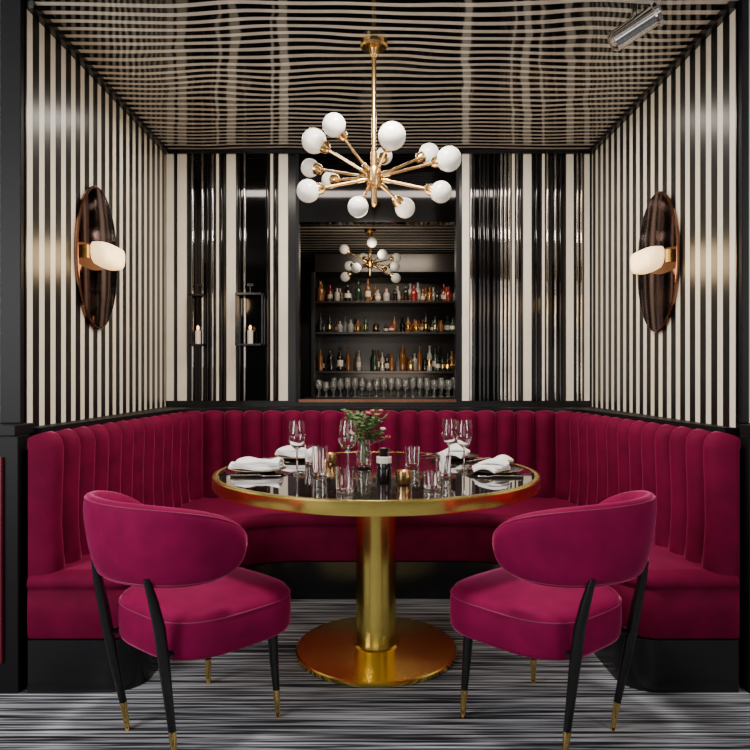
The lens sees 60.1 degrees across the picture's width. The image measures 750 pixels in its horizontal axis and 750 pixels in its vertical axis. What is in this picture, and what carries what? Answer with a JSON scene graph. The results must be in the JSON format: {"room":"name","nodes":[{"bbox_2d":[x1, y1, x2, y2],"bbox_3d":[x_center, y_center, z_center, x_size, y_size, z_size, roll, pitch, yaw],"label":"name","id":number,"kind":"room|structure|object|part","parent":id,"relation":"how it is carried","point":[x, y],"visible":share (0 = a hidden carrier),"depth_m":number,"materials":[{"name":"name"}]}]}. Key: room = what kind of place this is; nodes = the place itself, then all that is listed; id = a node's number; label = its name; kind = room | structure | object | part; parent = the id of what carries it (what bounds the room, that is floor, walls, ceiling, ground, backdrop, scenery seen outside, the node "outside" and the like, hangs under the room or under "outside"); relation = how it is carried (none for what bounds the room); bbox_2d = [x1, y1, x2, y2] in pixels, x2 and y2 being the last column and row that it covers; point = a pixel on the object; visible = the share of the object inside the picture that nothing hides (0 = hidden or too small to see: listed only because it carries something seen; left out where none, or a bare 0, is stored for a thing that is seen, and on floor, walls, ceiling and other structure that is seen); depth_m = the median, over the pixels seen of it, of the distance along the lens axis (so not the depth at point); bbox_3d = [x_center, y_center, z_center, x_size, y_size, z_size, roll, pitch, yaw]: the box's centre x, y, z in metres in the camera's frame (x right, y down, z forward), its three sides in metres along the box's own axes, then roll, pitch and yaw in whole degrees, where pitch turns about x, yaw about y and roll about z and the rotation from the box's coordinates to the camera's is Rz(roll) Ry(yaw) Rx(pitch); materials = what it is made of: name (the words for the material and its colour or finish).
{"room":"restaurant","nodes":[
{"label":"restaurant","id":0,"kind":"room"},
{"bbox_2d":[0,0,33,692],"bbox_3d":[-2.277,-0.140,2.570,1.845,2.700,0.260,0,0,0],"label":"wall","id":1,"kind":"structure","parent":0,"point":[14,433],"depth_m":2.55,"materials":[{"name":"black paint"}]},
{"bbox_2d":[26,1,735,154],"bbox_3d":[0.025,-1.474,3.439,2.828,0.029,1.719,0,0,0],"label":"trim","id":2,"kind":"structure","parent":1,"relation":"attached to","point":[32,7],"depth_m":3.66,"materials":[{"name":"black paint"}]},
{"bbox_2d":[24,1,165,426],"bbox_3d":[-1.450,-0.140,3.440,0.120,2.700,1.720,0,0,0],"label":"wall","id":3,"kind":"structure","parent":0,"point":[77,138],"depth_m":3.06,"materials":[{"name":"paper"}]},
{"bbox_2d":[75,186,124,329],"bbox_3d":[-1.328,-0.580,3.220,0.118,0.710,0.470,0,0,0],"label":"wall sconce","id":4,"kind":"object","parent":3,"relation":"attached to","point":[98,258],"visible":1,"depth_m":3.14,"materials":[{"name":"orange metal"}]},
{"bbox_2d":[300,257,310,398],"bbox_3d":[0.050,-0.020,6.905,3.300,2.460,0.090,0,0,0],"label":"wall","id":5,"kind":"structure","parent":0,"point":[305,262],"depth_m":6.86,"materials":[{"name":"black paint"}]},
{"bbox_2d":[0,567,749,749],"bbox_3d":[0.000,1.260,2.250,6.400,0.100,9.500,0,0,0],"label":"floor","id":6,"kind":"structure","parent":0,"point":[236,711],"depth_m":2.33,"materials":[{"name":"carpet"}]},
{"bbox_2d":[83,490,290,749],"bbox_3d":[-0.649,0.796,2.230,0.608,0.831,0.651,0,0,39],"label":"dining chair","id":7,"kind":"object","parent":6,"relation":"on","point":[189,597],"visible":1,"depth_m":2.01,"materials":[{"name":"fabric"}]},
{"bbox_3d":[-0.738,0.513,2.120,0.608,0.267,0.367,0,0,39],"label":"backrest","id":8,"kind":"part","parent":7,"relation":"part of","materials":[{"name":"fabric"}]},
{"bbox_3d":[-0.605,0.809,2.285,0.536,0.166,0.510,0,0,39],"label":"seat","id":9,"kind":"part","parent":7,"relation":"part of","materials":[{"name":"fabric"}]},
{"bbox_2d":[212,451,539,687],"bbox_3d":[0.005,0.814,2.850,1.400,0.792,1.400,0,0,0],"label":"dining table","id":10,"kind":"object","parent":6,"relation":"on","point":[374,648],"visible":0.84,"depth_m":2.67,"materials":[{"name":"gold metal"}]},
{"bbox_2d":[228,457,286,476],"bbox_3d":[-0.507,0.386,2.810,0.249,0.064,0.320,0,0,0],"label":"place setting","id":11,"kind":"object","parent":10,"relation":"on","point":[255,466],"visible":1,"depth_m":2.76,"materials":[{"name":"grey fabric"}]},
{"bbox_3d":[-0.505,0.409,2.810,0.244,0.016,0.244,0,0,0],"label":"plate","id":12,"kind":"part","parent":11,"relation":"part of","materials":[{"name":"grey ceramic"}]},
{"bbox_2d":[263,445,304,462],"bbox_3d":[-0.385,0.386,3.255,0.320,0.064,0.258,0,0,-44],"label":"place setting","id":13,"kind":"object","parent":10,"relation":"on","point":[286,452],"visible":0.54,"depth_m":3.20,"materials":[{"name":"grey fabric"}]},
{"bbox_3d":[-0.380,0.409,3.250,0.244,0.016,0.244,0,0,-44],"label":"plate","id":14,"kind":"part","parent":13,"relation":"part of","materials":[{"name":"grey ceramic"}]},
{"bbox_2d":[288,420,305,474],"bbox_3d":[-0.329,0.304,2.736,0.080,0.225,0.080,0,0,0],"label":"wine glass","id":15,"kind":"object","parent":10,"relation":"on","point":[296,428],"visible":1,"depth_m":2.71,"materials":[{"name":"clear glass"}]},
{"bbox_2d":[305,444,318,464],"bbox_3d":[-0.296,0.372,3.043,0.068,0.090,0.068,0,0,0],"label":"water glass","id":16,"kind":"object","parent":10,"relation":"on","point":[308,447],"visible":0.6,"depth_m":3.01,"materials":[{"name":"clear glass"}]},
{"bbox_2d":[312,445,327,475],"bbox_3d":[-0.230,0.357,2.709,0.068,0.120,0.068,0,0,0],"label":"water glass","id":17,"kind":"object","parent":10,"relation":"on","point":[319,452],"visible":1,"depth_m":2.68,"materials":[{"name":"clear glass"}]},
{"bbox_2d":[328,452,336,464],"bbox_3d":[-0.211,0.390,3.043,0.062,0.054,0.062,0,0,0],"label":"votive candle","id":18,"kind":"object","parent":10,"relation":"on","point":[332,456],"visible":0.74,"depth_m":3.02,"materials":[{"name":"gold metal"}]},
{"bbox_2d":[336,465,353,492],"bbox_3d":[-0.107,0.372,2.315,0.068,0.090,0.068,0,0,0],"label":"water glass","id":19,"kind":"object","parent":10,"relation":"on","point":[344,473],"visible":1,"depth_m":2.29,"materials":[{"name":"clear glass"}]},
{"bbox_2d":[338,420,357,479],"bbox_3d":[-0.108,0.299,2.604,0.080,0.235,0.080,0,0,0],"label":"wine glass","id":20,"kind":"object","parent":10,"relation":"on","point":[347,433],"visible":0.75,"depth_m":2.58,"materials":[{"name":"clear glass"}]},
{"bbox_2d":[340,407,390,467],"bbox_3d":[-0.043,0.277,2.950,0.219,0.280,0.164,0,0,-12],"label":"flower vase","id":21,"kind":"object","parent":10,"relation":"on","point":[363,457],"visible":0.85,"depth_m":2.92,"materials":[{"name":"clear glass"}]},
{"bbox_2d":[376,447,391,482],"bbox_3d":[0.035,0.351,2.531,0.059,0.132,0.059,0,0,0],"label":"sauce bottle","id":22,"kind":"object","parent":10,"relation":"on","point":[383,461],"visible":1,"depth_m":2.51,"materials":[{"name":"black glass"}]},
{"bbox_2d":[396,470,411,484],"bbox_3d":[0.111,0.390,2.485,0.062,0.054,0.062,0,0,0],"label":"votive candle","id":23,"kind":"object","parent":10,"relation":"on","point":[403,477],"visible":1,"depth_m":2.46,"materials":[{"name":"gold metal"}]},
{"bbox_2d":[405,445,418,466],"bbox_3d":[0.170,0.372,2.977,0.068,0.090,0.068,0,0,0],"label":"water glass","id":24,"kind":"object","parent":10,"relation":"on","point":[411,451],"visible":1,"depth_m":2.95,"materials":[{"name":"clear glass"}]},
{"bbox_2d":[423,470,440,488],"bbox_3d":[0.211,0.387,2.397,0.068,0.060,0.068,0,0,0],"label":"water glass","id":25,"kind":"object","parent":10,"relation":"on","point":[431,478],"visible":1,"depth_m":2.37,"materials":[{"name":"clear glass"}]},
{"bbox_2d":[435,453,450,476],"bbox_3d":[0.281,0.372,2.682,0.068,0.090,0.068,0,0,0],"label":"water glass","id":26,"kind":"object","parent":10,"relation":"on","point":[442,460],"visible":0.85,"depth_m":2.65,"materials":[{"name":"clear glass"}]},
{"bbox_2d":[440,419,455,466],"bbox_3d":[0.340,0.309,2.977,0.080,0.215,0.080,0,0,0],"label":"wine glass","id":27,"kind":"object","parent":10,"relation":"on","point":[447,430],"visible":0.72,"depth_m":2.95,"materials":[{"name":"clear glass"}]},
{"bbox_2d":[421,443,489,461],"bbox_3d":[0.396,0.386,3.256,0.320,0.064,0.255,0,0,44],"label":"place setting","id":28,"kind":"object","parent":10,"relation":"on","point":[456,451],"visible":0.76,"depth_m":3.19,"materials":[{"name":"grey fabric"}]},
{"bbox_3d":[0.400,0.409,3.260,0.244,0.016,0.244,0,0,44],"label":"plate","id":29,"kind":"part","parent":28,"relation":"part of","materials":[{"name":"grey ceramic"}]},
{"bbox_2d":[455,420,472,471],"bbox_3d":[0.388,0.307,2.821,0.080,0.220,0.080,0,0,0],"label":"wine glass","id":30,"kind":"object","parent":10,"relation":"on","point":[463,429],"visible":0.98,"depth_m":2.79,"materials":[{"name":"clear glass"}]},
{"bbox_2d":[466,455,523,477],"bbox_3d":[0.515,0.386,2.790,0.244,0.064,0.320,0,0,0],"label":"place setting","id":31,"kind":"object","parent":10,"relation":"on","point":[499,464],"visible":1,"depth_m":2.71,"materials":[{"name":"grey fabric"}]},
{"bbox_3d":[0.515,0.409,2.790,0.244,0.016,0.244,0,0,0],"label":"plate","id":32,"kind":"part","parent":31,"relation":"part of","materials":[{"name":"grey ceramic"}]},
{"bbox_2d":[304,254,454,398],"bbox_3d":[0.295,0.000,6.610,1.990,2.420,0.460,0,0,0],"label":"bar cabinet","id":33,"kind":"object","parent":6,"relation":"on","point":[430,270],"visible":0.32,"depth_m":6.81,"materials":[{"name":"black wood"}]},
{"bbox_2d":[318,347,360,370],"label":"liquor bottles","id":34,"kind":"object","parent":33,"relation":"in","point":[330,359],"depth_m":6.52,"materials":[{"name":"brown glass"}]},
{"bbox_2d":[317,315,367,331],"label":"liquor bottles","id":35,"kind":"object","parent":33,"relation":"in","point":[352,327],"depth_m":6.59,"materials":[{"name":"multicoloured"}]},
{"bbox_2d":[315,378,454,396],"bbox_3d":[0.304,0.125,6.535,1.796,0.190,0.278,0,0,0],"label":"glassware","id":36,"kind":"object","parent":33,"relation":"in","point":[441,384],"visible":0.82,"depth_m":6.41,"materials":[{"name":"clear glass"}]},
{"bbox_2d":[317,279,454,300],"label":"liquor bottles","id":37,"kind":"object","parent":33,"relation":"in","point":[415,294],"depth_m":6.52,"materials":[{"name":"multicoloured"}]},
{"bbox_2d":[370,345,454,370],"label":"liquor bottles","id":38,"kind":"object","parent":33,"relation":"in","point":[436,362],"depth_m":6.52,"materials":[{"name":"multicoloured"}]},
{"bbox_2d":[373,315,454,331],"label":"liquor bottles","id":39,"kind":"object","parent":33,"relation":"in","point":[448,326],"depth_m":6.53,"materials":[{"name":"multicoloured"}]},
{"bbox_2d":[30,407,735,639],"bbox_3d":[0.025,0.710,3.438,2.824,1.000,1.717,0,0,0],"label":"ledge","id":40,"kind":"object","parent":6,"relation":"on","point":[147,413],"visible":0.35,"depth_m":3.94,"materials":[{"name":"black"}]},
{"bbox_2d":[27,410,740,692],"bbox_3d":[0.034,0.715,3.276,2.726,0.990,1.634,0,0,0],"label":"sofa","id":41,"kind":"object","parent":6,"relation":"on","point":[692,591],"visible":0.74,"depth_m":2.97,"materials":[{"name":"fabric"}]},
{"bbox_3d":[0.032,0.881,3.267,2.707,0.251,1.616,0,0,0],"label":"seat","id":42,"kind":"part","parent":41,"relation":"part of","materials":[{"name":"fabric"}]},
{"bbox_2d":[450,490,656,749],"bbox_3d":[0.616,0.796,2.230,0.608,0.831,0.651,0,0,-39],"label":"dining chair","id":43,"kind":"object","parent":6,"relation":"on","point":[550,597],"visible":1,"depth_m":2.01,"materials":[{"name":"fabric"}]},
{"bbox_3d":[0.572,0.809,2.285,0.536,0.166,0.510,0,0,-39],"label":"seat","id":44,"kind":"part","parent":43,"relation":"part of","materials":[{"name":"fabric"}]},
{"bbox_3d":[0.705,0.513,2.120,0.608,0.267,0.367,0,0,-39],"label":"backrest","id":45,"kind":"part","parent":43,"relation":"part of","materials":[{"name":"fabric"}]},
{"bbox_2d":[300,225,454,256],"bbox_3d":[0.050,-1.280,5.668,3.300,0.060,2.565,0,0,0],"label":"ceiling","id":46,"kind":"structure","parent":0,"point":[314,239],"depth_m":5.98,"materials":[{"name":"brown wood"}]},
{"bbox_2d":[339,229,400,282],"bbox_3d":[-0.039,-1.022,5.600,0.536,0.454,0.541,0,0,0],"label":"chandelier","id":47,"kind":"object","parent":46,"relation":"hanging from","point":[369,263],"visible":1,"depth_m":5.57,"materials":[{"name":"gold metal"}]},
{"bbox_2d":[166,154,591,406],"bbox_3d":[0.025,-0.140,4.340,3.070,2.700,0.080,0,0,0],"label":"wall","id":48,"kind":"structure","parent":0,"point":[330,207],"depth_m":4.30,"materials":[{"name":"black paint"}]},
{"bbox_2d":[189,284,206,345],"bbox_3d":[-1.161,-0.393,4.249,0.098,0.405,0.054,0,0,0],"label":"wall lantern","id":49,"kind":"object","parent":48,"relation":"attached to","point":[197,332],"visible":1,"depth_m":4.23,"materials":[{"name":"black paint"}]},
{"bbox_2d":[235,284,264,345],"bbox_3d":[-0.813,-0.393,4.225,0.178,0.405,0.102,0,0,0],"label":"wall lantern","id":50,"kind":"object","parent":48,"relation":"attached to","point":[250,332],"visible":1,"depth_m":4.19,"materials":[{"name":"black paint"}]},
{"bbox_2d":[296,154,458,401],"bbox_3d":[0.017,-0.647,4.289,1.082,1.655,0.018,0,0,0],"label":"trim","id":51,"kind":"structure","parent":48,"relation":"attached to","point":[297,155],"depth_m":4.28,"materials":[{"name":"black"}]},
{"bbox_2d":[166,154,589,400],"bbox_3d":[0.020,-0.645,4.289,2.800,1.630,0.020,0,0,0],"label":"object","id":52,"kind":"structure","parent":48,"relation":"attached to","point":[253,170],"depth_m":4.29,"materials":[{"name":"beige paint"}]},
{"bbox_2d":[24,0,738,148],"bbox_3d":[0.000,-1.540,0.940,6.400,0.100,6.880,0,0,0],"label":"ceiling","id":53,"kind":"structure","parent":0,"point":[199,74],"depth_m":3.12,"materials":[{"name":"paint"}]},
{"bbox_2d":[297,35,460,217],"bbox_3d":[0.012,-1.070,2.922,0.724,0.837,0.599,0,0,0],"label":"chandelier","id":54,"kind":"object","parent":53,"relation":"hanging from","point":[391,135],"visible":1,"depth_m":2.87,"materials":[{"name":"gold metal"}]},
{"bbox_2d":[607,2,663,50],"bbox_3d":[1.061,-1.417,2.634,0.210,0.164,0.150,0,0,0],"label":"ceiling spotlight","id":55,"kind":"object","parent":53,"relation":"attached to","point":[639,24],"depth_m":2.61,"materials":[{"name":"silver metal"}]},
{"bbox_2d":[592,1,749,678],"bbox_3d":[1.500,-0.140,3.440,0.120,2.700,1.720,0,0,0],"label":"wall","id":56,"kind":"structure","parent":0,"point":[681,142],"depth_m":3.06,"materials":[{"name":"paint"}]},
{"bbox_2d":[630,191,679,332],"bbox_3d":[1.378,-0.570,3.280,0.118,0.710,0.470,0,0,0],"label":"wall sconce","id":57,"kind":"object","parent":56,"relation":"attached to","point":[656,263],"visible":1,"depth_m":3.21,"materials":[{"name":"orange metal"}]},
{"bbox_2d":[738,0,749,692],"bbox_3d":[2.310,-0.140,2.570,1.780,2.700,0.260,0,0,0],"label":"wall","id":58,"kind":"structure","parent":0,"point":[743,5],"depth_m":2.55,"materials":[{"name":"black painted wall panel"}]}
]}

